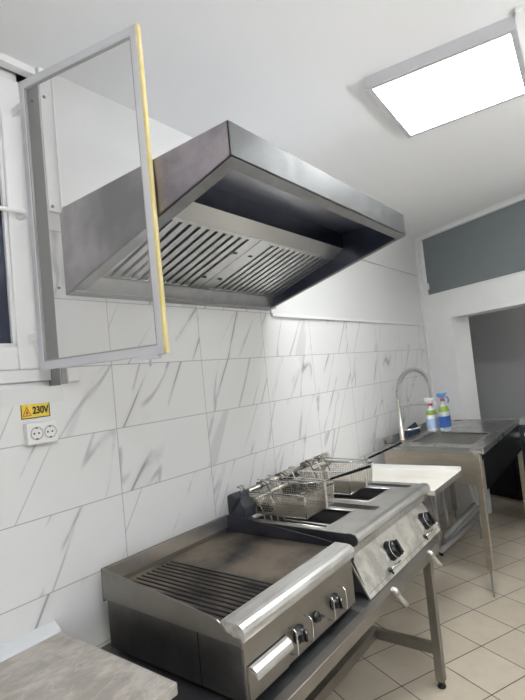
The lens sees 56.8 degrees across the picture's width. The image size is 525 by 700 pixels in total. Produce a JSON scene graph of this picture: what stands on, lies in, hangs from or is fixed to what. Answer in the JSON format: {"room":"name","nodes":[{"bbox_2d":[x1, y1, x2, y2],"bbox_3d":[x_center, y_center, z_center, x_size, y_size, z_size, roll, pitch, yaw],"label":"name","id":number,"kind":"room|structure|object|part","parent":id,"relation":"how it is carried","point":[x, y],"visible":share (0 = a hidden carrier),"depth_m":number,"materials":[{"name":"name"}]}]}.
{"room":"commercial kitchen","nodes":[
{"label":"commercial kitchen","id":0,"kind":"room"},
{"bbox_2d":[0,68,443,647],"bbox_3d":[-0.402,0.326,2.551,0.202,2.974,7.452,-8,-4,37],"label":"wall","id":1,"kind":"structure","parent":0,"point":[143,456],"depth_m":2.28,"materials":[{"name":"tile"}]},
{"bbox_2d":[0,52,60,390],"bbox_3d":[-1.360,-0.474,1.466,0.230,1.309,1.374,-8,-4,37],"label":"window","id":2,"kind":"structure","parent":1,"relation":"in","point":[19,358],"depth_m":1.91,"materials":[{"name":"white plastic"}]},
{"bbox_3d":[-1.144,-0.498,1.723,0.018,0.990,0.441,-8,-4,37],"label":"glass","id":3,"kind":"part","parent":2,"relation":"part of","materials":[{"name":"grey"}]},
{"bbox_3d":[-1.381,-0.503,1.479,0.097,1.245,1.371,-8,-4,37],"label":"frame","id":4,"kind":"part","parent":2,"relation":"part of","materials":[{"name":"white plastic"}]},
{"bbox_3d":[-0.976,-0.532,1.847,0.050,0.040,0.168,-8,-4,37],"label":"handle","id":5,"kind":"part","parent":2,"relation":"part of","materials":[{"name":"white plastic"}]},
{"bbox_3d":[-1.354,-1.119,1.444,0.042,0.030,1.371,-8,-4,37],"label":"head rail","id":6,"kind":"part","parent":2,"relation":"part of","materials":[{"name":"white plastic"}]},
{"bbox_3d":[-1.140,-0.499,1.720,0.064,1.170,0.621,-8,-4,37],"label":"sash","id":7,"kind":"part","parent":2,"relation":"part of","materials":[{"name":"white plastic"}]},
{"bbox_2d":[11,23,169,369],"bbox_3d":[-0.658,-0.493,1.752,0.662,1.157,0.024,-7,-3,26],"label":"sash","id":8,"kind":"object","parent":2,"relation":"attached to","point":[132,33],"visible":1,"depth_m":1.65,"materials":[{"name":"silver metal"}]},
{"bbox_2d":[0,386,63,407],"bbox_3d":[-1.214,0.183,1.342,0.006,0.060,1.421,-8,-4,37],"label":"window sill","id":9,"kind":"structure","parent":1,"relation":"attached to","point":[16,397],"depth_m":1.80,"materials":[{"name":"white plastic"}]},
{"bbox_2d":[20,402,49,419],"bbox_3d":[-0.849,0.226,1.813,0.004,0.056,0.110,-8,-4,37],"label":"warning sign","id":10,"kind":"object","parent":1,"relation":"attached to","point":[30,411],"visible":1,"depth_m":1.81,"materials":[{"name":"yellow plastic"}]},
{"bbox_2d":[23,420,57,445],"bbox_3d":[-0.822,0.306,1.802,0.042,0.081,0.114,-8,-4,37],"label":"wall socket","id":11,"kind":"object","parent":1,"relation":"attached to","point":[40,432],"visible":1,"depth_m":1.78,"materials":[{"name":"white plastic"}]},
{"bbox_2d":[30,427,43,439],"bbox_3d":[-0.824,0.305,1.771,0.004,0.049,0.049,-8,-4,37],"label":"outlet","id":12,"kind":"object","parent":11,"relation":"attached to","point":[36,433],"depth_m":1.77,"materials":[{"name":"grey plastic"}]},
{"bbox_2d":[44,425,56,437],"bbox_3d":[-0.792,0.304,1.811,0.005,0.049,0.049,-8,-4,37],"label":"outlet","id":13,"kind":"object","parent":11,"relation":"attached to","point":[50,431],"depth_m":1.81,"materials":[{"name":"grey plastic"}]},
{"bbox_2d":[60,367,79,383],"bbox_3d":[-0.764,0.102,1.933,0.020,0.063,0.072,-8,-4,37],"label":"hinge cover","id":14,"kind":"object","parent":1,"relation":"attached to","point":[67,374],"visible":1,"depth_m":1.92,"materials":[{"name":"white plastic"}]},
{"bbox_2d":[37,67,422,323],"bbox_3d":[0.425,-0.719,3.639,0.020,0.948,4.258,-8,-4,37],"label":"wall","id":15,"kind":"structure","parent":1,"relation":"attached to","point":[90,139],"depth_m":2.29,"materials":[{"name":"white paint"}]},
{"bbox_2d":[60,120,405,310],"bbox_3d":[-0.032,-0.463,2.246,0.924,0.356,1.379,-8,-4,37],"label":"extractor hood","id":16,"kind":"object","parent":1,"relation":"attached to","point":[245,222],"visible":0.98,"depth_m":2.02,"materials":[{"name":"metal"}]},
{"bbox_3d":[-0.448,-0.450,1.700,0.924,0.355,0.005,-8,-4,37],"label":"panel","id":17,"kind":"part","parent":16,"relation":"part of","materials":[{"name":"metal"}]},
{"bbox_3d":[-0.394,-0.409,2.523,0.005,0.350,1.368,-8,-4,37],"label":"panel","id":18,"kind":"part","parent":16,"relation":"part of","materials":[{"name":"metal"}]},
{"bbox_3d":[0.033,-0.602,2.193,0.006,0.086,1.368,-8,-4,37],"label":"plenum plate","id":19,"kind":"part","parent":16,"relation":"part of","materials":[{"name":"metal"}]},
{"bbox_3d":[0.318,-0.635,1.975,0.006,0.110,1.379,-8,-4,37],"label":"panel","id":20,"kind":"part","parent":16,"relation":"part of","materials":[{"name":"metal"}]},
{"bbox_3d":[0.384,-0.476,2.792,0.924,0.355,0.005,-8,-4,37],"label":"panel","id":21,"kind":"part","parent":16,"relation":"part of","materials":[{"name":"metal"}]},
{"bbox_2d":[270,313,423,325],"bbox_3d":[0.907,-0.249,4.184,0.020,0.021,2.806,-8,-4,37],"label":"trim","id":22,"kind":"structure","parent":1,"relation":"attached to","point":[271,314],"depth_m":3.73,"materials":[{"name":"white plastic"}]},
{"bbox_2d":[0,0,524,237],"bbox_3d":[1.927,-1.436,2.818,4.186,0.092,10.764,-8,-4,37],"label":"ceiling","id":23,"kind":"structure","parent":0,"point":[291,74],"depth_m":2.14,"materials":[{"name":"white paint"}]},
{"bbox_2d":[365,15,524,137],"bbox_3d":[0.910,-1.283,2.364,0.678,0.058,0.682,-8,-4,37],"label":"ceiling light","id":24,"kind":"object","parent":23,"relation":"attached to","point":[479,70],"visible":1,"depth_m":2.26,"materials":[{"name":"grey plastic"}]},
{"bbox_2d":[515,3,524,17],"bbox_3d":[1.799,-1.445,1.311,2.015,0.022,0.041,-8,-4,37],"label":"cable trunking","id":25,"kind":"object","parent":23,"relation":"attached to","point":[520,10],"visible":1,"depth_m":1.90,"materials":[{"name":"white plastic"}]},
{"bbox_2d":[325,494,524,699],"bbox_3d":[1.922,1.645,2.894,4.968,0.074,10.764,-8,-4,37],"label":"floor","id":26,"kind":"structure","parent":0,"point":[483,635],"depth_m":2.94,"materials":[{"name":"tile"}]},
{"bbox_2d":[100,541,445,699],"bbox_3d":[0.154,1.406,2.130,0.799,0.673,1.638,-8,-4,37],"label":"stand","id":27,"kind":"object","parent":26,"relation":"on","point":[317,671],"visible":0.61,"depth_m":1.90,"materials":[{"name":"metal"}]},
{"bbox_2d":[101,514,354,699],"bbox_3d":[-0.097,0.924,1.873,0.708,0.306,0.708,-8,-4,37],"label":"griddle","id":28,"kind":"object","parent":27,"relation":"on","point":[225,604],"visible":1,"depth_m":1.70,"materials":[{"name":"metal"}]},
{"bbox_3d":[-0.151,0.871,1.912,0.574,0.034,0.695,-8,-4,37],"label":"plate","id":29,"kind":"part","parent":28,"relation":"part of","materials":[{"name":"grey metal"}]},
{"bbox_3d":[0.021,0.973,1.487,0.005,0.098,0.197,-8,-4,37],"label":"grease drawer","id":30,"kind":"part","parent":28,"relation":"part of","materials":[{"name":"metal"}]},
{"bbox_3d":[0.031,0.936,1.478,0.030,0.031,0.184,-8,-4,37],"label":"drawer handle","id":31,"kind":"part","parent":28,"relation":"part of","materials":[{"name":"metal"}]},
{"bbox_3d":[0.124,0.823,1.706,0.092,0.053,0.702,-8,-4,37],"label":"rail","id":32,"kind":"part","parent":28,"relation":"part of","materials":[{"name":"metal"}]},
{"bbox_3d":[0.156,0.933,1.681,0.007,0.170,0.682,-8,-4,37],"label":"control panel","id":33,"kind":"part","parent":28,"relation":"part of","materials":[{"name":"metal"}]},
{"bbox_3d":[0.131,0.949,1.616,0.028,0.060,0.061,-8,-4,37],"label":"control knob","id":34,"kind":"part","parent":28,"relation":"part of","materials":[{"name":"black plastic"}]},
{"bbox_2d":[312,611,324,622],"bbox_3d":[0.198,0.940,1.705,0.028,0.036,0.040,-8,-4,37],"label":"switch","id":35,"kind":"object","parent":28,"relation":"attached to","point":[317,616],"depth_m":1.70,"materials":[{"name":"black plastic"}]},
{"bbox_3d":[0.278,0.941,1.810,0.028,0.060,0.061,-8,-4,37],"label":"control knob","id":36,"kind":"part","parent":28,"relation":"part of","materials":[{"name":"black plastic"}]},
{"bbox_2d":[227,452,441,606],"bbox_3d":[0.442,0.876,2.564,0.851,0.514,0.940,-8,-4,37],"label":"fryer","id":37,"kind":"object","parent":27,"relation":"on","point":[386,524],"visible":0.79,"depth_m":2.42,"materials":[{"name":"metal"}]},
{"bbox_3d":[-0.019,0.776,2.496,0.055,0.030,0.063,-8,-4,37],"label":"bright plate","id":38,"kind":"part","parent":37,"relation":"part of","materials":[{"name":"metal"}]},
{"bbox_3d":[0.215,0.916,2.398,0.398,0.195,0.263,-8,-4,37],"label":"tank","id":39,"kind":"part","parent":37,"relation":"part of","materials":[{"name":"metal"}]},
{"bbox_2d":[249,465,370,518],"bbox_3d":[0.246,0.682,2.402,0.617,0.228,0.282,-8,-4,37],"label":"basket","id":40,"kind":"object","parent":37,"relation":"on","point":[285,507],"visible":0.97,"depth_m":2.41,"materials":[{"name":"silver metal"}]},
{"bbox_3d":[0.473,0.910,2.759,0.426,0.195,0.270,-8,-4,37],"label":"tank","id":41,"kind":"part","parent":37,"relation":"part of","materials":[{"name":"metal"}]},
{"bbox_2d":[298,442,402,494],"bbox_3d":[0.514,0.658,2.768,0.590,0.260,0.303,-8,-4,37],"label":"basket","id":42,"kind":"object","parent":37,"relation":"on","point":[345,483],"visible":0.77,"depth_m":2.78,"materials":[{"name":"silver metal"}]},
{"bbox_3d":[0.139,0.942,2.242,0.731,0.226,0.005,-8,-4,37],"label":"panel","id":43,"kind":"part","parent":37,"relation":"part of","materials":[{"name":"metal"}]},
{"bbox_3d":[0.656,0.794,2.413,0.057,0.052,0.914,-8,-4,37],"label":"rail","id":44,"kind":"part","parent":37,"relation":"part of","materials":[{"name":"metal"}]},
{"bbox_3d":[0.614,0.941,2.280,0.078,0.092,0.092,-8,-4,37],"label":"thermostat knob","id":45,"kind":"part","parent":37,"relation":"part of","materials":[{"name":"black plastic"}]},
{"bbox_2d":[388,560,400,573],"bbox_3d":[0.610,0.996,2.229,0.030,0.031,0.108,-8,-4,37],"label":"switch","id":46,"kind":"object","parent":37,"relation":"attached to","point":[394,566],"depth_m":2.23,"materials":[{"name":"silver metal"}]},
{"bbox_3d":[0.679,0.952,2.399,0.096,0.156,0.919,-8,-4,37],"label":"control panel","id":47,"kind":"part","parent":37,"relation":"part of","materials":[{"name":"metal"}]},
{"bbox_2d":[391,587,408,606],"bbox_3d":[0.583,1.049,2.060,0.072,0.090,0.019,-5,-3,-6],"label":"tap","id":48,"kind":"object","parent":37,"relation":"on","point":[395,591],"depth_m":2.05,"materials":[{"name":"metal"}]},
{"bbox_3d":[0.896,0.933,2.650,0.078,0.092,0.092,-8,-4,37],"label":"thermostat knob","id":49,"kind":"part","parent":37,"relation":"part of","materials":[{"name":"black plastic"}]},
{"bbox_2d":[423,529,433,539],"bbox_3d":[0.891,0.988,2.599,0.030,0.031,0.108,-8,-4,37],"label":"switch","id":50,"kind":"object","parent":37,"relation":"attached to","point":[428,534],"depth_m":2.60,"materials":[{"name":"silver metal"}]},
{"bbox_2d":[427,550,441,566],"bbox_3d":[0.859,1.040,2.422,0.072,0.090,0.019,-5,-3,-6],"label":"tap","id":51,"kind":"object","parent":37,"relation":"on","point":[430,552],"depth_m":2.41,"materials":[{"name":"metal"}]},
{"bbox_3d":[0.866,1.358,2.445,0.041,0.595,0.041,-8,-4,37],"label":"leg","id":52,"kind":"part","parent":27,"relation":"part of","materials":[{"name":"metal"}]},
{"bbox_2d":[340,464,461,495],"bbox_3d":[0.899,1.264,3.158,0.726,0.915,0.539,-8,-4,37],"label":"side table","id":53,"kind":"object","parent":26,"relation":"on","point":[438,478],"visible":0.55,"depth_m":3.19,"materials":[{"name":"white plastic"}]},
{"bbox_2d":[381,418,524,597],"bbox_3d":[1.701,1.167,4.103,0.782,1.047,1.583,-8,-4,37],"label":"sink","id":54,"kind":"object","parent":26,"relation":"on","point":[497,442],"visible":0.7,"depth_m":3.67,"materials":[{"name":"metal"}]},
{"bbox_3d":[1.027,1.214,3.803,0.041,0.872,0.045,-8,-4,37],"label":"leg","id":55,"kind":"part","parent":54,"relation":"part of","materials":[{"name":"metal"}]},
{"bbox_2d":[381,418,438,444],"bbox_3d":[1.397,0.721,4.401,0.019,0.069,1.460,-8,-4,38],"label":"backsplash","id":56,"kind":"structure","parent":54,"relation":"attached to","point":[396,436],"depth_m":4.00,"materials":[{"name":"metal"}]},
{"bbox_2d":[406,422,419,436],"bbox_3d":[1.314,0.691,4.248,0.035,0.090,0.291,-8,-4,37],"label":"cleaning cloth","id":57,"kind":"object","parent":54,"relation":"on","point":[408,433],"visible":0.91,"depth_m":4.25,"materials":[{"name":"blue fabric"}]},
{"bbox_2d":[395,367,432,440],"bbox_3d":[1.344,0.440,4.202,0.164,0.582,0.660,-8,-4,37],"label":"spring faucet","id":58,"kind":"object","parent":54,"relation":"attached to","point":[401,429],"visible":0.92,"depth_m":4.02,"materials":[{"name":"silver metal"}]},
{"bbox_3d":[1.222,0.648,3.984,0.160,0.030,0.023,-6,-3,1],"label":"lever","id":59,"kind":"part","parent":58,"relation":"part of","materials":[{"name":"silver metal"}]},
{"bbox_3d":[1.334,0.482,4.217,0.011,0.065,0.611,-8,-4,43],"label":"holder arm","id":60,"kind":"part","parent":58,"relation":"part of","materials":[{"name":"silver metal"}]},
{"bbox_2d":[424,397,438,431],"bbox_3d":[1.507,0.573,4.318,0.107,0.294,0.148,-8,-4,37],"label":"spray bottle","id":61,"kind":"object","parent":54,"relation":"on","point":[431,414],"visible":1,"depth_m":4.28,"materials":[{"name":"white plastic"}]},
{"bbox_2d":[436,392,451,431],"bbox_3d":[1.600,0.543,4.270,0.107,0.331,0.148,-8,-4,37],"label":"spray bottle","id":62,"kind":"object","parent":54,"relation":"on","point":[444,417],"visible":1,"depth_m":4.23,"materials":[{"name":"blue plastic"}]},
{"bbox_2d":[408,431,490,460],"bbox_3d":[1.500,0.775,3.846,0.509,0.168,0.629,-8,-4,37],"label":"basin","id":63,"kind":"object","parent":54,"relation":"in","point":[463,438],"depth_m":4.04,"materials":[{"name":"metal"}]},
{"bbox_3d":[1.900,1.186,4.917,0.038,0.872,0.042,-8,-4,37],"label":"leg","id":64,"kind":"part","parent":54,"relation":"part of","materials":[{"name":"metal"}]},
{"bbox_3d":[1.501,1.093,3.289,0.041,0.780,0.047,-8,-4,37],"label":"leg","id":65,"kind":"part","parent":54,"relation":"part of","materials":[{"name":"metal"}]},
{"bbox_3d":[2.395,1.113,4.474,0.038,0.872,0.044,-8,-4,37],"label":"leg","id":66,"kind":"part","parent":54,"relation":"part of","materials":[{"name":"metal"}]},
{"bbox_2d":[428,490,481,555],"bbox_3d":[1.618,1.333,4.139,0.827,0.738,0.159,-3,-4,-40],"label":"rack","id":67,"kind":"object","parent":26,"relation":"on","point":[469,518],"visible":0.84,"depth_m":4.08,"materials":[{"name":"grey metal"}]},
{"bbox_2d":[469,485,481,526],"bbox_3d":[2.017,1.345,4.659,0.146,0.690,0.060,-7,-3,22],"label":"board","id":68,"kind":"object","parent":26,"relation":"on","point":[472,489],"visible":0.29,"depth_m":4.64,"materials":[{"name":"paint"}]},
{"bbox_2d":[489,428,524,499],"bbox_3d":[3.225,1.194,4.873,0.460,0.773,2.392,-4,-3,-27],"label":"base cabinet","id":69,"kind":"object","parent":26,"relation":"on","point":[508,484],"visible":0.35,"depth_m":5.37,"materials":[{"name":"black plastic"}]},
{"bbox_3d":[2.627,1.269,5.567,0.017,0.649,0.570,-4,-3,-27],"label":"door","id":70,"kind":"part","parent":69,"relation":"part of","materials":[{"name":"black plastic"}]},
{"bbox_3d":[2.893,1.215,5.040,0.017,0.649,0.570,-4,-3,-27],"label":"door","id":71,"kind":"part","parent":69,"relation":"part of","materials":[{"name":"black plastic"}]},
{"bbox_2d":[519,415,524,466],"bbox_3d":[2.758,1.117,4.592,0.428,0.989,0.443,-8,-4,37],"label":"kitchen appliance","id":72,"kind":"object","parent":26,"relation":"on","point":[522,419],"visible":0.84,"depth_m":4.57,"materials":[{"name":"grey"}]},
{"bbox_3d":[-0.969,1.408,0.863,0.645,0.759,1.610,-8,-4,37],"label":"base cabinet","id":73,"kind":"object","parent":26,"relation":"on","visible":0},
{"bbox_2d":[0,620,177,699],"bbox_3d":[-1.011,1.000,0.910,0.659,0.063,1.685,-8,-4,37],"label":"countertop","id":74,"kind":"structure","parent":73,"relation":"on","point":[46,662],"depth_m":1.47,"materials":[{"name":"stone"}]},
{"bbox_2d":[416,239,524,517],"bbox_3d":[2.863,0.049,3.490,0.254,2.974,4.278,-4,-3,-27],"label":"wall","id":75,"kind":"structure","parent":0,"point":[447,314],"depth_m":5.00,"materials":[{"name":"white paint"}]},
{"bbox_2d":[414,240,435,409],"bbox_3d":[1.765,-0.246,5.294,0.018,1.944,0.046,-4,-3,-27],"label":"trim","id":76,"kind":"structure","parent":75,"relation":"attached to","point":[415,245],"depth_m":5.28,"materials":[{"name":"white paint"}]},
{"bbox_2d":[414,193,524,239],"bbox_3d":[2.360,-1.361,3.976,0.017,0.020,3.128,-4,-3,-27],"label":"trim","id":77,"kind":"structure","parent":75,"relation":"attached to","point":[523,194],"depth_m":4.65,"materials":[{"name":"white paint"}]},
{"bbox_2d":[418,196,524,298],"bbox_3d":[2.213,-0.984,4.373,0.057,0.667,2.065,-4,-3,-27],"label":"window","id":78,"kind":"structure","parent":75,"relation":"in","point":[489,245],"depth_m":4.68,"materials":[{"name":"white plastic"}]},
{"bbox_2d":[468,306,524,418],"bbox_3d":[2.889,0.122,4.918,1.080,2.974,3.312,-4,-3,-27],"label":"wall","id":79,"kind":"structure","parent":0,"point":[498,337],"depth_m":5.90,"materials":[{"name":"grey paint"}]}
]}

